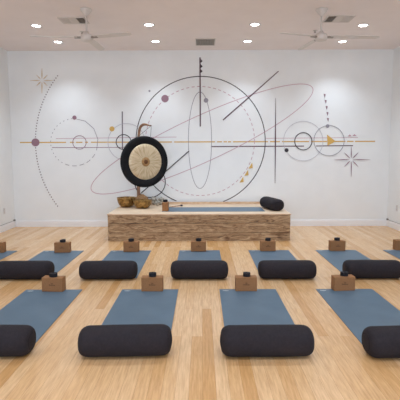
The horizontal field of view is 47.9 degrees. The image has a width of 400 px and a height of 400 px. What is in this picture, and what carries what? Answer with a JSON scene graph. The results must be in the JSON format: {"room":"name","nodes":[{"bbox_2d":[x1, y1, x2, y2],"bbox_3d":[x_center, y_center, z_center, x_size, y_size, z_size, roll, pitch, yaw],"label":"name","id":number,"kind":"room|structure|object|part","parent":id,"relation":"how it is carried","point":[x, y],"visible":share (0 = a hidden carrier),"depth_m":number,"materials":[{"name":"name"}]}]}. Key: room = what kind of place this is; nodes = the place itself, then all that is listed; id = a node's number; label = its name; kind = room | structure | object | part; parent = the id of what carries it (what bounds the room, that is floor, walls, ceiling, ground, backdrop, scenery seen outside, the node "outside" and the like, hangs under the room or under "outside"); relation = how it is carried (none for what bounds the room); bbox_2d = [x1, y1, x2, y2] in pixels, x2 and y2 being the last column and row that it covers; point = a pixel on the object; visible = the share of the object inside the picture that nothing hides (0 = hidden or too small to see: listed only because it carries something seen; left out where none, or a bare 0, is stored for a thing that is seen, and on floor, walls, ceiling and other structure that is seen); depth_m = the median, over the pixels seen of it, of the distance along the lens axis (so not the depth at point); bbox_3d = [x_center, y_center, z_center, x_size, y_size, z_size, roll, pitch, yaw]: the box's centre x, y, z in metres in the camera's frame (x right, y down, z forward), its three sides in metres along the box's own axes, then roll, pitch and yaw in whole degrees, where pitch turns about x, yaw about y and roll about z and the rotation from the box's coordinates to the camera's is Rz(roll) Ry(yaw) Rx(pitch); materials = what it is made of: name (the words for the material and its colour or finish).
{"room":"exercise studio","nodes":[
{"label":"exercise studio","id":0,"kind":"room"},
{"bbox_2d":[0,47,14,224],"bbox_3d":[-3.862,-0.556,2.890,0.150,3.474,12.232,0,6,0],"label":"wall","id":1,"kind":"structure","parent":0,"point":[6,168],"depth_m":8.71,"materials":[{"name":"paint"}]},
{"bbox_2d":[0,221,15,232],"bbox_3d":[-3.772,1.110,3.053,0.018,0.125,12.214,0,6,0],"label":"baseboard","id":2,"kind":"structure","parent":1,"relation":"attached to","point":[5,227],"depth_m":8.75,"materials":[{"name":"white paint"}]},
{"bbox_2d":[0,226,399,399],"bbox_3d":[-0.012,1.210,3.057,7.838,0.100,12.532,0,6,0],"label":"floor","id":3,"kind":"structure","parent":0,"point":[195,367],"depth_m":3.52,"materials":[{"name":"brown wood"}]},
{"bbox_2d":[0,251,15,259],"bbox_3d":[-3.088,0.854,6.097,0.610,0.006,1.520,0,6,0],"label":"yoga mat","id":4,"kind":"object","parent":3,"relation":"on","point":[7,253],"visible":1,"depth_m":6.60,"materials":[{"name":"rubber"}]},
{"bbox_2d":[0,242,5,252],"bbox_3d":[-3.040,0.707,6.748,0.229,0.152,0.103,0,6,0],"label":"block","id":5,"kind":"object","parent":4,"relation":"on","point":[2,244],"visible":1,"depth_m":6.70,"materials":[{"name":"brown wood"}]},
{"bbox_2d":[0,325,35,356],"bbox_3d":[-1.567,1.030,3.320,0.685,0.205,0.252,0,6,1],"label":"bolster","id":6,"kind":"object","parent":3,"relation":"on","point":[15,340],"visible":1,"depth_m":3.22,"materials":[{"name":"grey fabric"}]},
{"bbox_3d":[-1.230,1.034,3.313,0.010,0.114,0.135,0,6,1],"label":"panel","id":7,"kind":"part","parent":6,"relation":"part of","materials":[{"name":"grey fabric"}]},
{"bbox_2d":[0,289,81,341],"bbox_3d":[-1.584,1.052,4.130,0.610,0.006,1.520,0,6,0],"label":"yoga mat","id":8,"kind":"object","parent":3,"relation":"on","point":[38,309],"visible":0.82,"depth_m":4.28,"materials":[{"name":"rubber"}]},
{"bbox_2d":[42,275,65,291],"bbox_3d":[-1.572,0.899,4.842,0.229,0.152,0.103,0,6,5],"label":"block","id":9,"kind":"object","parent":8,"relation":"on","point":[56,284],"visible":0.99,"depth_m":4.79,"materials":[{"name":"brown wood"}]},
{"bbox_2d":[49,272,57,277],"bbox_3d":[-1.570,0.803,4.832,0.086,0.041,0.078,4,7,35],"label":"strap","id":10,"kind":"object","parent":9,"relation":"on","point":[52,274],"visible":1,"depth_m":4.81,"materials":[{"name":"fabric"}]},
{"bbox_2d":[28,251,82,272],"bbox_3d":[-2.075,0.851,6.093,0.610,0.006,1.520,0,6,0],"label":"yoga mat","id":11,"kind":"object","parent":3,"relation":"on","point":[60,260],"visible":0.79,"depth_m":6.39,"materials":[{"name":"rubber"}]},
{"bbox_2d":[0,261,54,278],"bbox_3d":[-2.080,0.824,5.333,0.685,0.205,0.252,0,6,0],"label":"bolster","id":12,"kind":"object","parent":11,"relation":"on","point":[8,269],"visible":0.81,"depth_m":5.22,"materials":[{"name":"grey fabric"}]},
{"bbox_2d":[54,241,70,252],"bbox_3d":[-2.055,0.705,6.739,0.229,0.152,0.103,0,6,0],"label":"block","id":13,"kind":"object","parent":11,"relation":"on","point":[59,247],"visible":0.99,"depth_m":6.69,"materials":[{"name":"brown wood"}]},
{"bbox_2d":[79,261,137,278],"bbox_3d":[-1.081,0.822,5.320,0.685,0.205,0.252,0,6,0],"label":"bolster","id":14,"kind":"object","parent":3,"relation":"on","point":[87,269],"visible":1,"depth_m":5.21,"materials":[{"name":"grey fabric"}]},
{"bbox_2d":[78,324,171,356],"bbox_3d":[-0.547,1.028,3.312,0.685,0.205,0.252,0,6,-2],"label":"bolster","id":15,"kind":"object","parent":3,"relation":"on","point":[124,340],"visible":1,"depth_m":3.21,"materials":[{"name":"grey fabric"}]},
{"bbox_2d":[102,250,150,277],"bbox_3d":[-1.050,0.848,6.088,0.610,0.006,1.520,0,6,0],"label":"yoga mat","id":16,"kind":"object","parent":3,"relation":"on","point":[140,257],"visible":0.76,"depth_m":6.44,"materials":[{"name":"rubber"}]},
{"bbox_2d":[123,241,139,251],"bbox_3d":[-1.033,0.698,6.778,0.229,0.152,0.103,0,6,0],"label":"block","id":17,"kind":"object","parent":16,"relation":"on","point":[128,246],"visible":0.99,"depth_m":6.73,"materials":[{"name":"brown"}]},
{"bbox_2d":[102,289,177,328],"bbox_3d":[-0.543,1.048,4.126,0.610,0.006,1.520,0,6,0],"label":"yoga mat","id":18,"kind":"object","parent":3,"relation":"on","point":[132,306],"visible":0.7,"depth_m":4.28,"materials":[{"name":"rubber"}]},
{"bbox_2d":[141,275,163,290],"bbox_3d":[-0.511,0.896,4.841,0.229,0.152,0.103,0,6,0],"label":"block","id":19,"kind":"object","parent":18,"relation":"on","point":[148,283],"visible":0.98,"depth_m":4.79,"materials":[{"name":"brown"}]},
{"bbox_2d":[149,272,155,276],"bbox_3d":[-0.507,0.800,4.829,0.078,0.041,0.086,-2,6,-13],"label":"strap","id":20,"kind":"object","parent":19,"relation":"on","point":[151,274],"visible":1,"depth_m":4.80,"materials":[{"name":"fabric"}]},
{"bbox_2d":[107,204,290,240],"bbox_3d":[-0.014,0.386,8.304,3.084,0.461,1.503,0,6,0],"label":"platform","id":21,"kind":"object","parent":3,"relation":"on","point":[150,223],"visible":0.85,"depth_m":7.57,"materials":[{"name":"brown wood"}]},
{"bbox_2d":[117,196,135,206],"bbox_3d":[-1.395,0.041,8.554,0.370,0.185,0.370,0,6,0],"label":"bowl","id":22,"kind":"object","parent":21,"relation":"on","point":[126,201],"visible":0.98,"depth_m":8.42,"materials":[{"name":"gold metal"}]},
{"bbox_2d":[133,199,151,208],"bbox_3d":[-1.068,0.075,8.363,0.358,0.154,0.358,0,6,0],"label":"bowl","id":23,"kind":"object","parent":21,"relation":"on","point":[139,203],"visible":1,"depth_m":8.25,"materials":[{"name":"gold metal"}]},
{"bbox_2d":[136,123,151,198],"bbox_3d":[-1.077,-0.663,8.547,0.304,1.584,0.614,-2,6,-17],"label":"stand","id":24,"kind":"object","parent":21,"relation":"on","point":[139,196],"visible":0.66,"depth_m":8.66,"materials":[{"name":"brown wood"}]},
{"bbox_2d":[120,136,167,186],"bbox_3d":[-1.012,-0.701,8.259,0.938,0.938,0.111,-4,7,-32],"label":"gong","id":25,"kind":"object","parent":24,"relation":"hanging from","point":[143,160],"visible":1,"depth_m":8.21,"materials":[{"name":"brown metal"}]},
{"bbox_2d":[151,196,156,204],"bbox_3d":[-0.919,0.010,8.883,0.147,0.176,0.124,0,6,0],"label":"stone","id":26,"kind":"object","parent":21,"relation":"on","point":[153,199],"visible":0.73,"depth_m":8.84,"materials":[{"name":"white stone"}]},
{"bbox_2d":[157,197,163,204],"bbox_3d":[-0.776,0.016,8.882,0.131,0.162,0.127,3,7,27],"label":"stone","id":27,"kind":"object","parent":21,"relation":"on","point":[160,199],"visible":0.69,"depth_m":8.83,"materials":[{"name":"white stone"}]},
{"bbox_2d":[151,202,259,203],"bbox_3d":[-0.012,0.059,9.011,3.068,0.045,0.030,0,6,0],"label":"batten","id":28,"kind":"object","parent":21,"relation":"on","point":[169,202],"visible":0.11,"depth_m":9.00,"materials":[{"name":"brown wood"}]},
{"bbox_2d":[162,207,263,211],"bbox_3d":[0.235,0.168,8.141,1.800,0.005,0.610,0,6,0],"label":"yoga mat","id":29,"kind":"object","parent":21,"relation":"on","point":[171,209],"visible":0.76,"depth_m":8.09,"materials":[{"name":"rubber"}]},
{"bbox_2d":[162,201,168,210],"bbox_3d":[-0.610,0.111,7.960,0.103,0.152,0.229,0,6,0],"label":"block","id":30,"kind":"object","parent":29,"relation":"on","point":[165,205],"visible":0.93,"depth_m":7.85,"materials":[{"name":"brown wood"}]},
{"bbox_2d":[260,196,283,210],"bbox_3d":[1.295,0.059,8.144,0.252,0.205,0.685,-2,6,-13],"label":"bolster","id":31,"kind":"object","parent":21,"relation":"on","point":[271,203],"visible":1,"depth_m":7.87,"materials":[{"name":"grey fabric"}]},
{"bbox_3d":[1.369,0.097,7.817,0.135,0.114,0.010,-2,6,-13],"label":"panel","id":32,"kind":"part","parent":31,"relation":"part of","materials":[{"name":"grey fabric"}]},
{"bbox_2d":[177,250,220,259],"bbox_3d":[-0.009,0.844,6.083,0.610,0.006,1.520,0,6,0],"label":"yoga mat","id":33,"kind":"object","parent":3,"relation":"on","point":[183,254],"visible":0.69,"depth_m":6.49,"materials":[{"name":"rubber"}]},
{"bbox_2d":[191,240,205,251],"bbox_3d":[-0.022,0.693,6.790,0.229,0.152,0.103,0,6,0],"label":"block","id":34,"kind":"object","parent":33,"relation":"on","point":[196,246],"visible":0.99,"depth_m":6.74,"materials":[{"name":"brown"}]},
{"bbox_2d":[170,260,227,278],"bbox_3d":[-0.007,0.818,5.320,0.685,0.205,0.252,0,6,1],"label":"bolster","id":35,"kind":"object","parent":33,"relation":"on","point":[180,269],"visible":1,"depth_m":5.21,"materials":[{"name":"grey fabric"}]},
{"bbox_2d":[219,289,293,326],"bbox_3d":[0.512,1.045,4.121,0.610,0.006,1.520,0,6,0],"label":"yoga mat","id":36,"kind":"object","parent":3,"relation":"on","point":[261,306],"visible":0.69,"depth_m":4.27,"materials":[{"name":"rubber"}]},
{"bbox_2d":[235,275,256,290],"bbox_3d":[0.493,0.893,4.837,0.229,0.152,0.103,0,6,0],"label":"block","id":37,"kind":"object","parent":36,"relation":"on","point":[242,283],"visible":0.98,"depth_m":4.79,"materials":[{"name":"brown"}]},
{"bbox_2d":[243,272,249,276],"bbox_3d":[0.501,0.797,4.824,0.078,0.041,0.086,1,6,7],"label":"strap","id":38,"kind":"object","parent":37,"relation":"on","point":[245,274],"visible":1,"depth_m":4.79,"materials":[{"name":"fabric"}]},
{"bbox_2d":[220,324,313,356],"bbox_3d":[0.488,1.025,3.300,0.685,0.205,0.252,0,6,-1],"label":"bolster","id":39,"kind":"object","parent":3,"relation":"on","point":[285,340],"visible":1,"depth_m":3.19,"materials":[{"name":"grey fabric"}]},
{"bbox_2d":[248,250,296,269],"bbox_3d":[1.035,0.841,6.079,0.610,0.006,1.520,0,6,0],"label":"yoga mat","id":40,"kind":"object","parent":3,"relation":"on","point":[257,256],"visible":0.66,"depth_m":6.47,"materials":[{"name":"rubber"}]},
{"bbox_2d":[260,240,275,250],"bbox_3d":[1.023,0.688,6.801,0.229,0.152,0.103,0,6,0],"label":"block","id":41,"kind":"object","parent":40,"relation":"on","point":[264,245],"visible":0.99,"depth_m":6.75,"materials":[{"name":"brown"}]},
{"bbox_2d":[258,260,316,278],"bbox_3d":[1.026,0.815,5.315,0.685,0.205,0.252,0,6,1],"label":"bolster","id":42,"kind":"object","parent":40,"relation":"on","point":[267,269],"visible":1,"depth_m":5.21,"materials":[{"name":"grey fabric"}]},
{"bbox_2d":[316,250,370,271],"bbox_3d":[2.053,0.838,6.074,0.610,0.006,1.520,0,6,0],"label":"yoga mat","id":43,"kind":"object","parent":3,"relation":"on","point":[336,258],"visible":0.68,"depth_m":6.39,"materials":[{"name":"rubber"}]},
{"bbox_2d":[328,240,345,250],"bbox_3d":[2.069,0.685,6.798,0.229,0.152,0.103,0,6,-3],"label":"block","id":44,"kind":"object","parent":43,"relation":"on","point":[333,245],"visible":1,"depth_m":6.75,"materials":[{"name":"brown"}]},
{"bbox_2d":[342,260,399,277],"bbox_3d":[2.039,0.811,5.320,0.685,0.205,0.252,0,6,2],"label":"bolster","id":45,"kind":"object","parent":43,"relation":"on","point":[357,268],"visible":0.81,"depth_m":5.21,"materials":[{"name":"grey fabric"}]},
{"bbox_2d":[316,289,399,343],"bbox_3d":[1.556,1.042,4.117,0.610,0.006,1.520,0,6,0],"label":"yoga mat","id":46,"kind":"object","parent":3,"relation":"on","point":[359,309],"visible":0.8,"depth_m":4.24,"materials":[{"name":"rubber"}]},
{"bbox_2d":[331,274,354,290],"bbox_3d":[1.539,0.889,4.842,0.229,0.152,0.103,-1,6,-5],"label":"block","id":47,"kind":"object","parent":46,"relation":"on","point":[338,283],"visible":0.99,"depth_m":4.79,"materials":[{"name":"brown wood"}]},
{"bbox_2d":[340,271,347,276],"bbox_3d":[1.553,0.793,4.832,0.086,0.041,0.078,4,7,37],"label":"strap","id":48,"kind":"object","parent":47,"relation":"on","point":[342,273],"visible":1,"depth_m":4.81,"materials":[{"name":"fabric"}]},
{"bbox_2d":[362,325,399,357],"bbox_3d":[1.535,1.024,3.277,0.685,0.205,0.252,0,6,-2],"label":"bolster","id":49,"kind":"object","parent":3,"relation":"on","point":[377,341],"visible":1,"depth_m":3.18,"materials":[{"name":"grey fabric"}]},
{"bbox_3d":[1.197,1.031,3.267,0.010,0.114,0.135,0,6,-2],"label":"panel","id":50,"kind":"part","parent":49,"relation":"part of","materials":[{"name":"grey fabric"}]},
{"bbox_2d":[383,250,399,258],"bbox_3d":[3.075,0.835,6.070,0.610,0.006,1.520,0,6,0],"label":"yoga mat","id":51,"kind":"object","parent":3,"relation":"on","point":[396,253],"visible":1,"depth_m":6.64,"materials":[{"name":"rubber"}]},
{"bbox_2d":[393,239,399,249],"bbox_3d":[3.063,0.677,6.838,0.229,0.152,0.103,0,6,-3],"label":"block","id":52,"kind":"object","parent":3,"relation":"on","point":[396,242],"visible":1,"depth_m":6.79,"materials":[{"name":"brown"}]},
{"bbox_2d":[0,0,399,50],"bbox_3d":[-0.024,-2.345,2.689,7.838,0.100,12.532,0,6,0],"label":"ceiling","id":53,"kind":"structure","parent":0,"point":[178,23],"depth_m":7.01,"materials":[{"name":"paint"}]},
{"bbox_2d":[30,24,41,27],"bbox_3d":[-2.570,-2.733,7.066,0.184,0.010,0.184,0,6,0],"label":"recessed light","id":54,"kind":"object","parent":53,"relation":"in","point":[32,25],"visible":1,"depth_m":7.04,"materials":[{"name":"white"}]},
{"bbox_2d":[57,17,89,23],"bbox_3d":[-1.904,-2.705,6.781,0.404,0.012,0.325,0,6,0],"label":"ceiling vent","id":55,"kind":"object","parent":53,"relation":"in","point":[65,20],"visible":0.97,"depth_m":6.78,"materials":[{"name":"grey metal"}]},
{"bbox_2d":[30,7,131,50],"bbox_3d":[-1.631,-2.460,6.499,1.416,0.444,0.948,0,6,0],"label":"ceiling fan","id":56,"kind":"object","parent":53,"relation":"hanging from","point":[86,37],"visible":1,"depth_m":6.24,"materials":[{"name":"grey metal"}]},
{"bbox_3d":[-2.026,-2.262,6.238,0.630,0.029,0.106,-1,6,-10],"label":"blade","id":57,"kind":"part","parent":56,"relation":"part of","materials":[{"name":"grey"}]},
{"bbox_3d":[-1.544,-2.309,6.714,0.106,0.038,0.550,0,6,6],"label":"blade","id":58,"kind":"part","parent":56,"relation":"part of","materials":[{"name":"grey"}]},
{"bbox_3d":[-1.198,-2.258,6.170,0.570,0.029,0.106,2,6,20],"label":"blade","id":59,"kind":"part","parent":56,"relation":"part of","materials":[{"name":"grey"}]},
{"bbox_2d":[143,23,154,26],"bbox_3d":[-0.797,-2.736,7.032,0.184,0.010,0.184,0,6,0],"label":"recessed light","id":60,"kind":"object","parent":53,"relation":"in","point":[144,24],"visible":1,"depth_m":7.01,"materials":[{"name":"white"}]},
{"bbox_2d":[195,38,215,45],"bbox_3d":[0.097,-2.851,8.124,0.355,0.012,0.489,0,6,0],"label":"ceiling vent","id":61,"kind":"object","parent":53,"relation":"in","point":[199,41],"visible":1,"depth_m":8.07,"materials":[{"name":"grey metal"}]},
{"bbox_2d":[249,23,260,25],"bbox_3d":[0.861,-2.743,7.041,0.184,0.010,0.184,0,6,0],"label":"recessed light","id":62,"kind":"object","parent":53,"relation":"in","point":[250,24],"visible":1,"depth_m":7.03,"materials":[{"name":"white"}]},
{"bbox_2d":[280,7,378,49],"bbox_3d":[1.790,-2.474,6.512,1.428,0.442,0.990,0,6,0],"label":"ceiling fan","id":63,"kind":"object","parent":53,"relation":"hanging from","point":[321,36],"visible":1,"depth_m":6.29,"materials":[{"name":"grey metal"}]},
{"bbox_3d":[1.334,-2.270,6.177,0.550,0.029,0.106,-3,6,-24],"label":"blade","id":64,"kind":"part","parent":63,"relation":"part of","materials":[{"name":"grey"}]},
{"bbox_3d":[1.613,-2.325,6.742,0.106,0.038,0.570,-2,6,-13],"label":"blade","id":65,"kind":"part","parent":63,"relation":"part of","materials":[{"name":"grey"}]},
{"bbox_3d":[2.169,-2.281,6.305,0.670,0.038,0.106,0,6,4],"label":"blade","id":66,"kind":"part","parent":63,"relation":"part of","materials":[{"name":"grey"}]},
{"bbox_2d":[322,15,355,22],"bbox_3d":[2.078,-2.715,6.749,0.408,0.012,0.334,0,6,0],"label":"ceiling vent","id":67,"kind":"object","parent":53,"relation":"in","point":[330,18],"visible":1,"depth_m":6.74,"materials":[{"name":"grey metal"}]},
{"bbox_2d":[357,24,368,26],"bbox_3d":[2.574,-2.755,7.106,0.184,0.010,0.184,0,6,0],"label":"recessed light","id":68,"kind":"object","parent":53,"relation":"in","point":[359,25],"visible":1,"depth_m":7.11,"materials":[{"name":"white"}]},
{"bbox_2d":[7,49,393,220],"bbox_3d":[0.008,-1.204,9.031,7.838,3.474,0.150,0,6,0],"label":"wall","id":69,"kind":"structure","parent":0,"point":[95,87],"depth_m":8.93,"materials":[{"name":"paint"}]},
{"bbox_2d":[20,57,374,206],"bbox_3d":[-0.057,-1.329,8.938,7.069,2.924,0.011,0,6,0],"label":"wall mural","id":70,"kind":"object","parent":69,"relation":"attached to","point":[35,142],"visible":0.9,"depth_m":8.95,"materials":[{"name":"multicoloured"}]},
{"bbox_2d":[15,220,386,226],"bbox_3d":[0.013,0.471,9.120,7.538,0.125,0.018,0,6,0],"label":"baseboard","id":71,"kind":"structure","parent":69,"relation":"attached to","point":[58,223],"depth_m":9.12,"materials":[{"name":"white paint"}]},
{"bbox_2d":[387,46,399,223],"bbox_3d":[3.826,-0.579,2.856,0.150,3.474,12.232,0,6,0],"label":"wall","id":72,"kind":"structure","parent":0,"point":[393,215],"depth_m":8.70,"materials":[{"name":"paint"}]},
{"bbox_2d":[386,220,399,230],"bbox_3d":[3.748,1.088,3.019,0.018,0.125,12.214,0,6,0],"label":"baseboard","id":73,"kind":"structure","parent":72,"relation":"attached to","point":[396,226],"depth_m":8.75,"materials":[{"name":"white paint"}]}
]}

